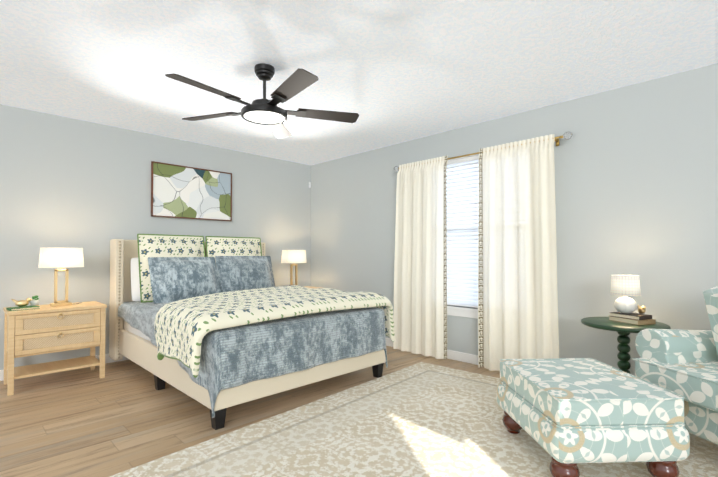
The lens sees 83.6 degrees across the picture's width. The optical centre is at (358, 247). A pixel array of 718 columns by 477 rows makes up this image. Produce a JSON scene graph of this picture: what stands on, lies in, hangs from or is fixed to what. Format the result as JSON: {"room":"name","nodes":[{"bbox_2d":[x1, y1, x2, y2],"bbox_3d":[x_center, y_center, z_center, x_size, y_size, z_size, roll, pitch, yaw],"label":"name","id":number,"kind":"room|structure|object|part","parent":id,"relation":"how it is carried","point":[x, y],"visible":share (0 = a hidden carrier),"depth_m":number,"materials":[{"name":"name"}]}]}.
{"room":"bedroom","nodes":[
{"label":"bedroom","id":0,"kind":"room"},
{"bbox_2d":[0,104,310,369],"bbox_3d":[-2.701,-0.041,4.091,5.720,2.440,0.120,1,-1,-45],"label":"wall","id":1,"kind":"structure","parent":0,"point":[65,182],"depth_m":4.06,"materials":[{"name":"grey paint"}]},
{"bbox_2d":[0,354,129,380],"bbox_3d":[-2.696,1.130,3.982,5.600,0.095,0.014,1,-1,-45],"label":"baseboard","id":2,"kind":"structure","parent":1,"relation":"attached to","point":[108,359],"depth_m":4.09,"materials":[{"name":"white"}]},
{"bbox_2d":[151,161,231,220],"bbox_3d":[-1.948,-0.643,4.741,0.940,0.605,0.035,1,-1,-45],"label":"picture","id":3,"kind":"object","parent":1,"relation":"attached to","point":[180,191],"visible":0.98,"depth_m":4.70,"materials":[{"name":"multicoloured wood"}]},
{"bbox_2d":[0,346,499,476],"bbox_3d":[-0.334,1.191,1.756,5.800,0.100,6.900,1,-1,-45],"label":"floor","id":4,"kind":"structure","parent":0,"point":[124,415],"depth_m":2.77,"materials":[{"name":"brown wood"}]},
{"bbox_2d":[3,301,106,395],"bbox_3d":[-2.669,0.843,3.535,0.680,0.655,0.420,1,-1,-45],"label":"nightstand","id":5,"kind":"object","parent":4,"relation":"on","point":[46,329],"visible":0.98,"depth_m":3.41,"materials":[{"name":"brown wood"}]},
{"bbox_2d":[6,306,39,310],"bbox_3d":[-2.793,0.502,3.339,0.130,0.018,0.190,-1,-1,37],"label":"book","id":6,"kind":"object","parent":5,"relation":"on","point":[21,308],"visible":0.94,"depth_m":3.31,"materials":[{"name":"green paper"}]},
{"bbox_2d":[11,298,32,306],"bbox_3d":[-2.793,0.453,3.326,0.151,0.074,0.051,0,-1,-25],"label":"bird","id":7,"kind":"object","parent":6,"relation":"on","point":[21,303],"visible":1,"depth_m":3.31},
{"bbox_2d":[30,295,38,305],"bbox_3d":[-2.768,0.450,3.421,0.062,0.085,0.063,1,-1,-45],"label":"plant","id":8,"kind":"object","parent":6,"relation":"on","point":[35,302],"visible":1,"depth_m":3.41,"materials":[{"name":"green plant"}]},
{"bbox_3d":[-2.768,0.470,3.421,0.062,0.045,0.062,1,-1,-45],"label":"pot","id":9,"kind":"part","parent":8,"relation":"part of","materials":[{"name":"white ceramic"}]},
{"bbox_2d":[38,247,83,306],"bbox_3d":[-2.655,0.257,3.580,0.310,0.515,0.150,1,-1,-45],"label":"lamp","id":10,"kind":"object","parent":5,"relation":"on","point":[61,258],"visible":0.98,"depth_m":3.54,"materials":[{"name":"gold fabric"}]},
{"bbox_3d":[-2.655,0.087,3.583,0.310,0.175,0.150,1,-1,-45],"label":"lamp shade","id":11,"kind":"part","parent":10,"relation":"part of","materials":[{"name":"fabric"}]},
{"bbox_2d":[109,234,394,429],"bbox_3d":[-1.123,0.513,3.891,1.935,1.326,2.349,1,-1,-45],"label":"bed","id":12,"kind":"object","parent":4,"relation":"on","point":[217,326],"visible":1,"depth_m":3.27,"materials":[{"name":"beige fabric"}]},
{"bbox_2d":[130,258,140,300],"bbox_3d":[-2.098,0.330,4.351,0.680,0.460,0.172,1,-9,-45],"label":"pillow","id":13,"kind":"object","parent":12,"relation":"on","point":[134,264],"depth_m":4.11,"materials":[{"name":"white fabric"}]},
{"bbox_3d":[-1.128,0.716,3.883,1.530,0.280,2.160,1,-1,-45],"label":"mattress","id":14,"kind":"part","parent":12,"relation":"part of","materials":[{"name":"white fabric"}]},
{"bbox_2d":[118,301,387,417],"bbox_3d":[-1.095,0.825,3.851,1.730,0.544,2.259,1,-1,-45],"label":"quilt","id":15,"kind":"object","parent":12,"relation":"on","point":[241,364],"depth_m":2.97,"materials":[{"name":"fabric"}]},
{"bbox_2d":[154,285,394,377],"bbox_3d":[-0.833,0.653,3.599,1.942,0.481,1.512,1,-1,-45],"label":"duvet","id":16,"kind":"object","parent":12,"relation":"on","point":[270,332],"depth_m":2.90,"materials":[{"name":"fabric"}]},
{"bbox_2d":[110,362,717,476],"bbox_3d":[0.452,1.137,1.837,2.740,0.010,3.660,-1,-1,42],"label":"rug","id":17,"kind":"object","parent":4,"relation":"on","point":[421,419],"visible":0.81,"depth_m":2.34,"materials":[{"name":"beige carpet"}]},
{"bbox_2d":[497,358,689,476],"bbox_3d":[1.212,0.915,2.217,0.660,0.441,0.760,0,-1,-2],"label":"ottoman","id":18,"kind":"object","parent":17,"relation":"on","point":[568,415],"visible":1,"depth_m":1.88,"materials":[{"name":"teal fabric"}]},
{"bbox_2d":[500,359,683,425],"bbox_3d":[1.212,0.767,2.219,0.610,0.144,0.710,0,-1,-2],"label":"cushion","id":19,"kind":"object","parent":18,"relation":"on","point":[560,392],"depth_m":1.96,"materials":[{"name":"teal fabric"}]},
{"bbox_2d":[632,286,717,444],"bbox_3d":[2.164,0.672,2.051,0.889,0.922,1.030,0,-1,-13],"label":"armchair","id":20,"kind":"object","parent":17,"relation":"on","point":[684,363],"visible":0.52,"depth_m":2.24,"materials":[{"name":"teal fabric"}]},
{"bbox_3d":[2.096,0.748,2.452,0.770,0.534,0.215,0,-1,-13],"label":"arm","id":21,"kind":"part","parent":20,"relation":"part of"},
{"bbox_2d":[635,359,717,411],"bbox_3d":[2.051,0.728,2.024,0.650,0.150,0.900,0,-1,-13],"label":"seat cushion","id":22,"kind":"object","parent":20,"relation":"on","point":[696,380],"depth_m":2.15,"materials":[{"name":"teal fabric"}]},
{"bbox_2d":[703,286,717,354],"bbox_3d":[2.108,0.429,2.042,0.160,0.420,0.500,-16,3,-13],"label":"pillow","id":23,"kind":"object","parent":20,"relation":"on","point":[710,295],"depth_m":2.23,"materials":[{"name":"teal fabric"}]},
{"bbox_2d":[581,317,670,373],"bbox_3d":[1.898,0.846,2.874,0.536,0.626,0.536,1,-1,-45],"label":"side table","id":24,"kind":"object","parent":4,"relation":"on","point":[624,330],"visible":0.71,"depth_m":2.84,"materials":[{"name":"green paint"}]},
{"bbox_2d":[609,316,655,324],"bbox_3d":[1.955,0.516,2.880,0.160,0.032,0.230,0,-1,-17],"label":"books","id":25,"kind":"object","parent":24,"relation":"on","point":[636,322],"visible":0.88,"depth_m":2.79,"materials":[{"name":"beige paper"}]},
{"bbox_2d":[609,312,651,319],"bbox_3d":[1.948,0.487,2.880,0.145,0.026,0.210,0,-1,-25],"label":"books","id":26,"kind":"object","parent":25,"relation":"on","point":[636,316],"visible":0.92,"depth_m":2.83,"materials":[{"name":"brown paper"}]},
{"bbox_2d":[610,275,640,313],"bbox_3d":[1.916,0.335,2.886,0.184,0.275,0.184,1,-1,-45],"label":"lamp","id":27,"kind":"object","parent":26,"relation":"on","point":[624,286],"visible":0.98,"depth_m":2.83,"materials":[{"name":"white ceramic"}]},
{"bbox_3d":[1.916,0.268,2.887,0.184,0.140,0.184,1,-1,-45],"label":"lamp shade","id":28,"kind":"part","parent":27,"relation":"part of","materials":[{"name":"fabric"}]},
{"bbox_2d":[638,305,645,313],"bbox_3d":[2.018,0.440,2.866,0.043,0.062,0.128,0,-1,15],"label":"bird","id":29,"kind":"object","parent":26,"relation":"on","point":[641,310],"visible":1,"depth_m":2.84},
{"bbox_3d":[-0.830,0.873,5.372,0.680,0.655,0.420,1,-1,-45],"label":"nightstand","id":30,"kind":"object","parent":4,"relation":"on","visible":0},
{"bbox_2d":[281,250,306,284],"bbox_3d":[-0.876,0.287,5.400,0.310,0.515,0.150,1,-1,-45],"label":"lamp","id":31,"kind":"object","parent":30,"relation":"on","point":[293,256],"visible":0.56,"depth_m":5.36,"materials":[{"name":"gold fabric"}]},
{"bbox_3d":[-0.876,0.117,5.402,0.310,0.175,0.150,1,-1,-45],"label":"lamp shade","id":32,"kind":"part","parent":31,"relation":"part of","materials":[{"name":"fabric"}]},
{"bbox_2d":[0,0,717,165],"bbox_3d":[-0.334,-1.349,1.798,5.800,0.100,6.900,1,-1,-45],"label":"ceiling","id":33,"kind":"structure","parent":0,"point":[391,72],"depth_m":2.73,"materials":[{"name":"white paint"}]},
{"bbox_2d":[165,63,358,138],"bbox_3d":[-0.677,-1.102,2.818,1.320,0.360,1.329,1,-1,-45],"label":"fan","id":34,"kind":"object","parent":33,"relation":"hanging from","point":[269,113],"visible":1,"depth_m":2.79,"materials":[{"name":"black metal"}]},
{"bbox_2d":[311,63,717,375],"bbox_3d":[1.690,-0.048,3.656,0.120,2.440,6.700,1,-1,-45],"label":"wall","id":35,"kind":"structure","parent":0,"point":[636,179],"depth_m":3.29,"materials":[{"name":"grey paint"}]},
{"bbox_2d":[386,338,477,364],"bbox_3d":[1.648,1.123,3.585,0.014,0.095,6.686,1,-1,-45],"label":"baseboard","id":36,"kind":"structure","parent":35,"relation":"attached to","point":[462,357],"depth_m":4.17,"materials":[{"name":"white"}]},
{"bbox_2d":[447,154,478,318],"bbox_3d":[1.190,-0.117,4.140,0.144,1.666,1.290,1,-1,-45],"label":"window","id":37,"kind":"structure","parent":35,"relation":"in","point":[462,311],"depth_m":4.18,"materials":[{"name":"white"}]},
{"bbox_2d":[447,155,478,307],"bbox_3d":[1.183,-0.165,4.135,0.054,1.551,1.180,1,-1,-45],"label":"window blinds","id":38,"kind":"object","parent":37,"relation":"attached to","point":[467,263],"visible":0.29,"depth_m":4.22,"materials":[{"name":"white plastic"}]},
{"bbox_2d":[398,135,562,168],"bbox_3d":[1.129,-0.917,4.079,0.097,0.062,1.810,1,-1,-45],"label":"curtain rod","id":39,"kind":"object","parent":35,"relation":"attached to","point":[556,140],"visible":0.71,"depth_m":3.96,"materials":[{"name":"gold metal"}]},
{"bbox_2d":[393,156,447,358],"bbox_3d":[0.660,0.099,4.415,0.081,2.130,0.693,1,-1,-45],"label":"curtain","id":40,"kind":"object","parent":39,"relation":"hanging from","point":[420,293],"visible":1,"depth_m":4.41,"materials":[{"name":"fabric"}]},
{"bbox_2d":[478,134,558,370],"bbox_3d":[1.426,0.087,3.649,0.081,2.130,0.735,1,-1,-45],"label":"curtain","id":41,"kind":"object","parent":39,"relation":"hanging from","point":[517,289],"visible":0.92,"depth_m":3.65,"materials":[{"name":"fabric"}]},
{"bbox_2d":[563,132,571,139],"bbox_3d":[1.764,-0.948,3.392,0.061,0.066,0.074,1,-1,-45],"label":"finial","id":42,"kind":"object","parent":39,"relation":"attached to","point":[567,135],"depth_m":3.37,"materials":[{"name":"clear glass"}]},
{"label":"outside","id":43,"kind":"structure","parent":0,"visible":0},
{"bbox_2d":[447,164,477,301],"bbox_3d":[1.263,-0.164,4.214,0.004,1.870,1.510,1,-1,-45],"label":"window","id":44,"kind":"structure","parent":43,"point":[462,214],"depth_m":4.35,"materials":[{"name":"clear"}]}
]}

